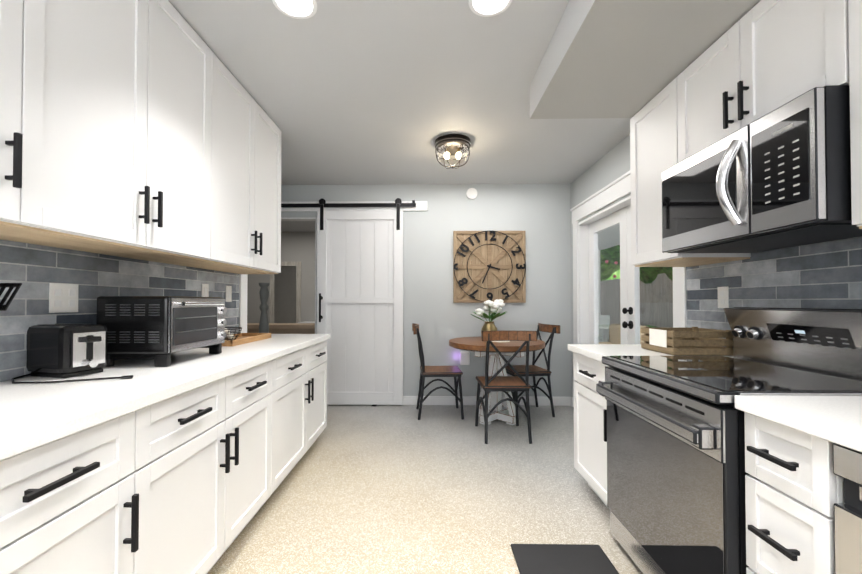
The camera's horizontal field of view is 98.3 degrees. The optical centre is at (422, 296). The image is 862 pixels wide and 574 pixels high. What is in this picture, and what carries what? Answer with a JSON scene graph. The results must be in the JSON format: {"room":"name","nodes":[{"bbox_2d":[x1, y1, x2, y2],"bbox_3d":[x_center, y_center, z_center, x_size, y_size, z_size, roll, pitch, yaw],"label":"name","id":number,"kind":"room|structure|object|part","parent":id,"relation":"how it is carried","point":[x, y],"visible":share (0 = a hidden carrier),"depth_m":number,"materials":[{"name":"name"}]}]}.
{"room":"dining room and kitchen","nodes":[
{"label":"dining room and kitchen","id":0,"kind":"room"},
{"bbox_2d":[0,239,238,381],"bbox_3d":[-1.538,-0.081,0.494,0.128,2.530,5.020,0,-1,1],"label":"wall","id":1,"kind":"structure","parent":0,"point":[35,270],"depth_m":1.56,"materials":[{"name":"tile"}]},
{"bbox_2d":[0,0,55,231],"bbox_3d":[-1.306,-0.775,0.840,0.320,1.128,0.578,0,-1,1],"label":"upper cabinet","id":2,"kind":"object","parent":1,"relation":"attached to","point":[27,27],"depth_m":1.08,"materials":[{"name":"white wood"}]},
{"bbox_2d":[49,283,78,312],"bbox_3d":[-1.454,0.006,1.512,0.008,0.118,0.118,0,-1,1],"label":"electrical outlet plate","id":3,"kind":"object","parent":1,"relation":"attached to","point":[63,297],"depth_m":1.51,"materials":[{"name":"white plastic"}]},
{"bbox_2d":[0,0,223,263],"bbox_3d":[-1.295,-0.765,1.530,0.320,1.128,1.038,0,-1,1],"label":"upper cabinet","id":4,"kind":"object","parent":1,"relation":"attached to","point":[148,130],"depth_m":1.48,"materials":[{"name":"white wood"}]},
{"bbox_2d":[201,284,208,296],"bbox_3d":[-1.438,-0.023,2.462,0.008,0.118,0.072,0,-1,1],"label":"electrical outlet plate","id":5,"kind":"object","parent":1,"relation":"attached to","point":[205,287],"depth_m":2.46,"materials":[{"name":"white plastic"}]},
{"bbox_2d":[173,66,280,273],"bbox_3d":[-1.280,-0.752,2.430,0.320,1.128,0.999,0,-1,1],"label":"upper cabinet","id":6,"kind":"object","parent":1,"relation":"attached to","point":[250,161],"depth_m":2.41,"materials":[{"name":"white wood"}]},
{"bbox_2d":[226,286,231,301],"bbox_3d":[-1.433,-0.019,2.752,0.008,0.118,0.072,0,-1,1],"label":"electrical outlet plate","id":7,"kind":"object","parent":1,"relation":"attached to","point":[228,288],"depth_m":2.75,"materials":[{"name":"white plastic"}]},
{"bbox_2d":[239,274,247,332],"bbox_3d":[-1.495,-0.046,2.969,0.143,2.530,0.110,0,-1,1],"label":"trim","id":8,"kind":"structure","parent":1,"relation":"attached to","point":[243,282],"depth_m":2.96,"materials":[{"name":"white wood"}]},
{"bbox_2d":[247,232,314,322],"bbox_3d":[-1.187,0.014,7.239,6.250,2.530,0.120,0,-1,1],"label":"wall","id":9,"kind":"structure","parent":0,"point":[297,246],"depth_m":7.20,"materials":[{"name":"grey paint"}]},
{"bbox_2d":[270,262,300,322],"bbox_3d":[-2.653,0.028,7.186,0.600,1.400,0.030,0,-1,1],"label":"floor mirror","id":10,"kind":"object","parent":9,"relation":"attached to","point":[285,295],"visible":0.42,"depth_m":7.19,"materials":[{"name":"grey mirror"}]},
{"bbox_2d":[168,0,630,231],"bbox_3d":[-1.321,-1.365,2.699,6.370,0.100,9.400,0,-1,1],"label":"ceiling","id":11,"kind":"structure","parent":0,"point":[364,92],"depth_m":2.37,"materials":[{"name":"paint"}]},
{"bbox_2d":[272,0,316,18],"bbox_3d":[-0.578,-1.325,1.680,0.195,0.008,0.195,0,-1,-5],"label":"recessed light","id":12,"kind":"object","parent":11,"relation":"in","point":[301,9],"depth_m":1.71,"materials":[{"name":"white plastic"}]},
{"bbox_2d":[435,134,470,168],"bbox_3d":[0.251,-1.194,3.151,0.300,0.228,0.300,0,-1,1],"label":"flush ceiling light","id":13,"kind":"object","parent":11,"relation":"attached to","point":[448,145],"visible":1,"depth_m":3.08,"materials":[{"name":"black metal"}]},
{"bbox_2d":[469,0,511,16],"bbox_3d":[0.302,-1.326,1.666,0.195,0.008,0.195,0,-1,-5],"label":"recessed light","id":14,"kind":"object","parent":11,"relation":"in","point":[484,8],"depth_m":1.70,"materials":[{"name":"white plastic"}]},
{"bbox_2d":[530,0,760,118],"bbox_3d":[1.127,-1.245,0.192,0.989,0.209,4.270,0,-1,1],"label":"soffit beam","id":15,"kind":"structure","parent":11,"relation":"attached to","point":[616,58],"depth_m":1.72,"materials":[{"name":"paint"}]},
{"bbox_2d":[207,405,642,573],"bbox_3d":[-1.321,1.264,2.662,6.370,0.100,9.400,0,-1,1],"label":"floor","id":16,"kind":"structure","parent":0,"point":[397,489],"depth_m":2.21,"materials":[{"name":"stone"}]},
{"bbox_2d":[0,402,159,573],"bbox_3d":[-1.161,0.760,0.861,0.610,0.858,0.608,0,-1,1],"label":"base cabinet","id":17,"kind":"object","parent":16,"relation":"on","point":[87,501],"depth_m":0.95,"materials":[{"name":"white wood"}]},
{"bbox_2d":[156,357,279,573],"bbox_3d":[-1.149,0.770,1.586,0.610,0.858,1.078,0,-1,1],"label":"base cabinet","id":18,"kind":"object","parent":16,"relation":"on","point":[189,482],"depth_m":1.53,"materials":[{"name":"white wood"}]},
{"bbox_2d":[0,334,329,460],"bbox_3d":[-1.149,0.311,0.997,0.631,0.040,4.450,0,-1,1],"label":"countertop","id":19,"kind":"structure","parent":18,"relation":"on","point":[32,416],"depth_m":1.19,"materials":[{"name":"stone"}]},
{"bbox_2d":[0,283,21,310],"bbox_3d":[-1.407,0.119,1.096,0.192,0.345,0.278,0,-1,1],"label":"spatula","id":20,"kind":"object","parent":19,"relation":"on","point":[3,286],"visible":1,"depth_m":1.20,"materials":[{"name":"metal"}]},
{"bbox_2d":[26,323,107,377],"bbox_3d":[-1.375,0.202,1.433,0.305,0.189,0.160,0,-1,15],"label":"toaster","id":21,"kind":"object","parent":19,"relation":"on","point":[62,350],"visible":0.94,"depth_m":1.36,"materials":[{"name":"black plastic"}]},
{"bbox_2d":[11,373,132,383],"bbox_3d":[-1.252,0.279,1.359,0.415,0.033,0.234,0,-1,1],"label":"cord","id":22,"kind":"object","parent":19,"relation":"on","point":[121,377],"visible":0.9,"depth_m":1.29,"materials":[{"name":"black plastic"}]},
{"bbox_2d":[97,296,226,366],"bbox_3d":[-1.203,0.151,1.790,0.367,0.300,0.431,0,-1,1],"label":"toaster oven","id":23,"kind":"object","parent":19,"relation":"on","point":[159,330],"visible":0.94,"depth_m":1.58,"materials":[{"name":"black metal"}]},
{"bbox_2d":[222,333,270,345],"bbox_3d":[-1.290,0.295,2.590,0.235,0.036,0.570,0,-1,1],"label":"wood tray","id":24,"kind":"object","parent":19,"relation":"on","point":[243,338],"visible":0.69,"depth_m":2.61,"materials":[{"name":"brown wood"}]},
{"bbox_2d":[225,327,241,339],"bbox_3d":[-1.295,0.252,2.446,0.196,0.091,0.196,0,-1,1],"label":"wire basket","id":25,"kind":"object","parent":24,"relation":"on","point":[229,336],"visible":0.35,"depth_m":2.42,"materials":[{"name":"black metal"}]},
{"bbox_2d":[259,283,269,332],"bbox_3d":[-2.042,0.534,4.785,0.150,1.420,0.150,0,-1,1],"label":"turned post","id":26,"kind":"object","parent":16,"relation":"on","point":[264,308],"visible":0.56,"depth_m":4.75,"materials":[{"name":"grey wood"}]},
{"bbox_2d":[247,323,314,333],"bbox_3d":[-2.205,0.819,5.816,1.740,0.840,0.885,0,-1,1],"label":"sofa","id":27,"kind":"object","parent":16,"relation":"on","point":[291,328],"depth_m":5.38,"materials":[{"name":"fabric"}]},
{"bbox_2d":[280,345,311,483],"bbox_3d":[-1.136,0.781,2.361,0.610,0.858,0.708,0,-1,1],"label":"base cabinet","id":28,"kind":"object","parent":16,"relation":"on","point":[295,367],"depth_m":2.43,"materials":[{"name":"white wood"}]},
{"bbox_2d":[312,340,326,444],"bbox_3d":[-1.127,0.788,2.891,0.610,0.858,0.589,0,-1,1],"label":"base cabinet","id":29,"kind":"object","parent":16,"relation":"on","point":[319,350],"depth_m":2.96,"materials":[{"name":"white wood"}]},
{"bbox_2d":[412,323,463,419],"bbox_3d":[0.148,0.764,3.923,0.510,0.939,0.458,0,-1,-3],"label":"dining chair","id":30,"kind":"object","parent":16,"relation":"on","point":[442,371],"visible":1,"depth_m":3.74,"materials":[{"name":"metal"}]},
{"bbox_2d":[449,337,544,424],"bbox_3d":[0.731,0.837,3.735,0.940,0.784,0.940,0,-1,1],"label":"dining table","id":31,"kind":"object","parent":16,"relation":"on","point":[506,412],"visible":0.73,"depth_m":3.60,"materials":[{"name":"brown wood"}]},
{"bbox_2d":[471,299,506,330],"bbox_3d":[0.701,0.237,3.946,0.413,0.418,0.418,0,-1,1],"label":"vase","id":32,"kind":"object","parent":31,"relation":"on","point":[494,307],"visible":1,"depth_m":3.91,"materials":[{"name":"gold metal"}]},
{"bbox_2d":[475,330,536,443],"bbox_3d":[0.714,0.756,3.299,0.458,0.939,0.524,0,-1,1],"label":"dining chair","id":33,"kind":"object","parent":16,"relation":"on","point":[496,383],"visible":1,"depth_m":3.13,"materials":[{"name":"metal"}]},
{"bbox_2d":[505,323,559,416],"bbox_3d":[1.111,0.765,3.966,0.510,0.939,0.458,0,-1,-9],"label":"dining chair","id":34,"kind":"object","parent":16,"relation":"on","point":[534,370],"visible":0.67,"depth_m":3.83,"materials":[{"name":"metal"}]},
{"bbox_2d":[510,544,618,573],"bbox_3d":[0.625,1.188,1.341,0.425,0.015,0.900,0,-1,1],"label":"floor mat","id":35,"kind":"object","parent":16,"relation":"on","point":[560,559],"visible":1,"depth_m":1.68,"materials":[{"name":"rubber"}]},
{"bbox_2d":[573,352,609,509],"bbox_3d":[1.305,0.778,2.127,0.680,0.858,0.537,0,-1,1],"label":"base cabinet","id":36,"kind":"object","parent":16,"relation":"on","point":[590,408],"depth_m":2.16,"materials":[{"name":"white wood"}]},
{"bbox_2d":[568,344,861,451],"bbox_3d":[1.268,0.305,0.583,0.706,0.040,3.700,0,-1,1],"label":"countertop","id":37,"kind":"structure","parent":36,"relation":"on","point":[836,419],"depth_m":0.98,"materials":[{"name":"stone"}]},
{"bbox_2d":[641,327,732,355],"bbox_3d":[1.442,0.240,2.051,0.324,0.130,0.290,0,-1,1],"label":"crate","id":38,"kind":"object","parent":37,"relation":"on","point":[690,341],"visible":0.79,"depth_m":1.91,"materials":[{"name":"wood"}]},
{"bbox_2d":[596,307,861,573],"bbox_3d":[1.237,0.623,1.478,0.791,1.150,0.751,0,-1,1],"label":"range","id":39,"kind":"object","parent":16,"relation":"on","point":[676,473],"visible":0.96,"depth_m":1.38,"materials":[{"name":"metal"}]},
{"bbox_2d":[744,412,843,573],"bbox_3d":[1.286,0.761,0.974,0.680,0.858,0.236,0,-1,1],"label":"base cabinet","id":40,"kind":"object","parent":16,"relation":"on","point":[794,488],"depth_m":0.97,"materials":[{"name":"white wood"}]},
{"bbox_2d":[833,443,861,573],"bbox_3d":[1.273,0.754,0.552,0.672,0.852,0.596,0,-1,1],"label":"dishwasher","id":41,"kind":"object","parent":16,"relation":"on","point":[847,464],"visible":0.81,"depth_m":0.83,"materials":[{"name":"metal"}]},
{"bbox_2d":[281,184,571,396],"bbox_3d":[-1.294,-0.027,4.360,6.370,2.530,0.120,0,-1,1],"label":"wall","id":42,"kind":"structure","parent":0,"point":[540,214],"depth_m":4.27,"materials":[{"name":"paint"}]},
{"bbox_2d":[281,218,316,333],"bbox_3d":[-1.674,0.163,4.364,0.891,2.150,0.124,0,-1,1],"label":"door frame","id":43,"kind":"structure","parent":42,"relation":"attached to","point":[299,219],"depth_m":4.31,"materials":[{"name":"white wood"}]},
{"bbox_2d":[281,198,426,405],"bbox_3d":[-1.101,0.058,4.234,2.300,2.356,0.121,0,-1,1],"label":"barn door","id":44,"kind":"structure","parent":42,"relation":"in","point":[360,271],"depth_m":4.24,"materials":[{"name":"paint"}]},
{"bbox_3d":[-1.101,0.058,4.234,2.300,2.356,0.121,0,-1,1],"label":"barn door hardware rail","id":45,"kind":"part","parent":44,"relation":"part of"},
{"bbox_2d":[460,351,469,364],"bbox_3d":[0.475,0.702,4.238,0.110,0.150,0.044,0,-1,1],"label":"outlet","id":46,"kind":"object","parent":42,"relation":"attached to","point":[464,357],"visible":1,"depth_m":4.22,"materials":[{"name":"white plastic"}]},
{"bbox_2d":[466,188,476,198],"bbox_3d":[0.560,-1.178,4.266,0.124,0.124,0.040,0,-1,1],"label":"smoke detector","id":47,"kind":"object","parent":42,"relation":"attached to","point":[471,193],"visible":0.98,"depth_m":4.25,"materials":[{"name":"white plastic"}]},
{"bbox_2d":[403,396,573,406],"bbox_3d":[0.234,1.187,4.222,2.909,0.100,0.069,0,-1,1],"label":"baseboard","id":48,"kind":"structure","parent":42,"relation":"attached to","point":[471,400],"depth_m":4.24,"materials":[{"name":"white wood"}]},
{"bbox_2d":[453,231,525,302],"bbox_3d":[0.756,-0.339,4.243,0.820,0.820,0.054,0,-1,1],"label":"wall clock","id":49,"kind":"object","parent":42,"relation":"attached to","point":[489,265],"visible":1,"depth_m":4.25,"materials":[{"name":"brown wood"}]},
{"bbox_2d":[571,134,861,397],"bbox_3d":[1.735,-0.072,1.150,0.208,2.530,6.440,0,-1,1],"label":"wall","id":50,"kind":"structure","parent":0,"point":[827,274],"depth_m":1.80,"materials":[{"name":"tile"}]},
{"bbox_2d":[570,171,686,380],"bbox_3d":[1.756,0.115,3.238,0.236,2.215,1.870,0,-1,1],"label":"door frame","id":51,"kind":"structure","parent":50,"relation":"attached to","point":[614,190],"depth_m":3.91,"materials":[{"name":"wood"}]},
{"bbox_2d":[589,205,672,343],"bbox_3d":[1.761,0.204,3.236,0.114,1.978,1.536,0,-1,1],"label":"patio door","id":52,"kind":"structure","parent":50,"relation":"in","point":[630,304],"depth_m":3.31,"materials":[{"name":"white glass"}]},
{"bbox_2d":[630,73,750,266],"bbox_3d":[1.463,-0.653,2.063,0.360,0.918,0.500,0,-1,1],"label":"upper cabinet","id":53,"kind":"object","parent":50,"relation":"attached to","point":[658,130],"depth_m":2.08,"materials":[{"name":"white wood"}]},
{"bbox_2d":[717,286,728,307],"bbox_3d":[1.642,0.006,2.041,0.008,0.118,0.072,0,-1,1],"label":"electrical outlet plate","id":54,"kind":"object","parent":50,"relation":"attached to","point":[723,292],"depth_m":2.03,"materials":[{"name":"white plastic"}]},
{"bbox_2d":[682,0,845,158],"bbox_3d":[1.454,-0.877,1.496,0.360,0.485,0.759,0,-1,1],"label":"upper cabinet","id":55,"kind":"object","parent":50,"relation":"attached to","point":[761,58],"depth_m":1.41,"materials":[{"name":"white wood"}]},
{"bbox_2d":[661,85,861,252],"bbox_3d":[1.377,-0.424,1.492,0.511,0.412,0.750,0,-1,1],"label":"microwave","id":56,"kind":"object","parent":55,"relation":"attached to","point":[779,177],"visible":1,"depth_m":1.30,"materials":[{"name":"metal"}]},
{"bbox_2d":[846,0,861,228],"bbox_3d":[1.443,-0.670,0.844,0.360,0.918,0.658,0,-1,1],"label":"upper cabinet","id":57,"kind":"object","parent":50,"relation":"attached to","point":[853,8],"depth_m":1.09,"materials":[{"name":"white wood"}]},
{"label":"outside","id":58,"kind":"structure","parent":0,"visible":0},
{"bbox_2d":[607,270,619,279],"bbox_3d":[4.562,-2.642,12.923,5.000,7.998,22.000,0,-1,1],"label":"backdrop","id":59,"kind":"structure","parent":58,"point":[615,273],"depth_m":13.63,"materials":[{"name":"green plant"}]},
{"bbox_3d":[4.481,1.363,10.317,4.979,0.079,26.900,0,-1,1],"label":"floor","id":60,"kind":"structure","parent":58,"visible":0},
{"bbox_2d":[599,315,609,341],"bbox_3d":[3.216,0.827,7.045,1.340,0.900,1.540,0,-1,1],"label":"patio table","id":61,"kind":"object","parent":60,"relation":"on","point":[602,334],"depth_m":7.76,"materials":[{"name":"grey"}]},
{"bbox_2d":[598,224,619,341],"bbox_3d":[3.107,-0.018,7.409,2.329,2.600,21.000,0,-1,1],"label":"roof","id":62,"kind":"structure","parent":60,"relation":"on","point":[610,242],"depth_m":7.69,"materials":[{"name":"grey"}]},
{"bbox_2d":[599,324,646,343],"bbox_3d":[2.593,0.808,5.058,0.640,0.840,0.660,0,-1,-19],"label":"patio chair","id":63,"kind":"object","parent":60,"relation":"on","point":[616,335],"depth_m":5.28,"materials":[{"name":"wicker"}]},
{"bbox_2d":[600,245,672,327],"bbox_3d":[5.766,-0.680,10.625,2.184,4.010,13.500,0,-1,1],"label":"garden","id":64,"kind":"object","parent":60,"relation":"on","point":[655,287],"depth_m":9.47,"materials":[{"name":"green plant"}]}
]}

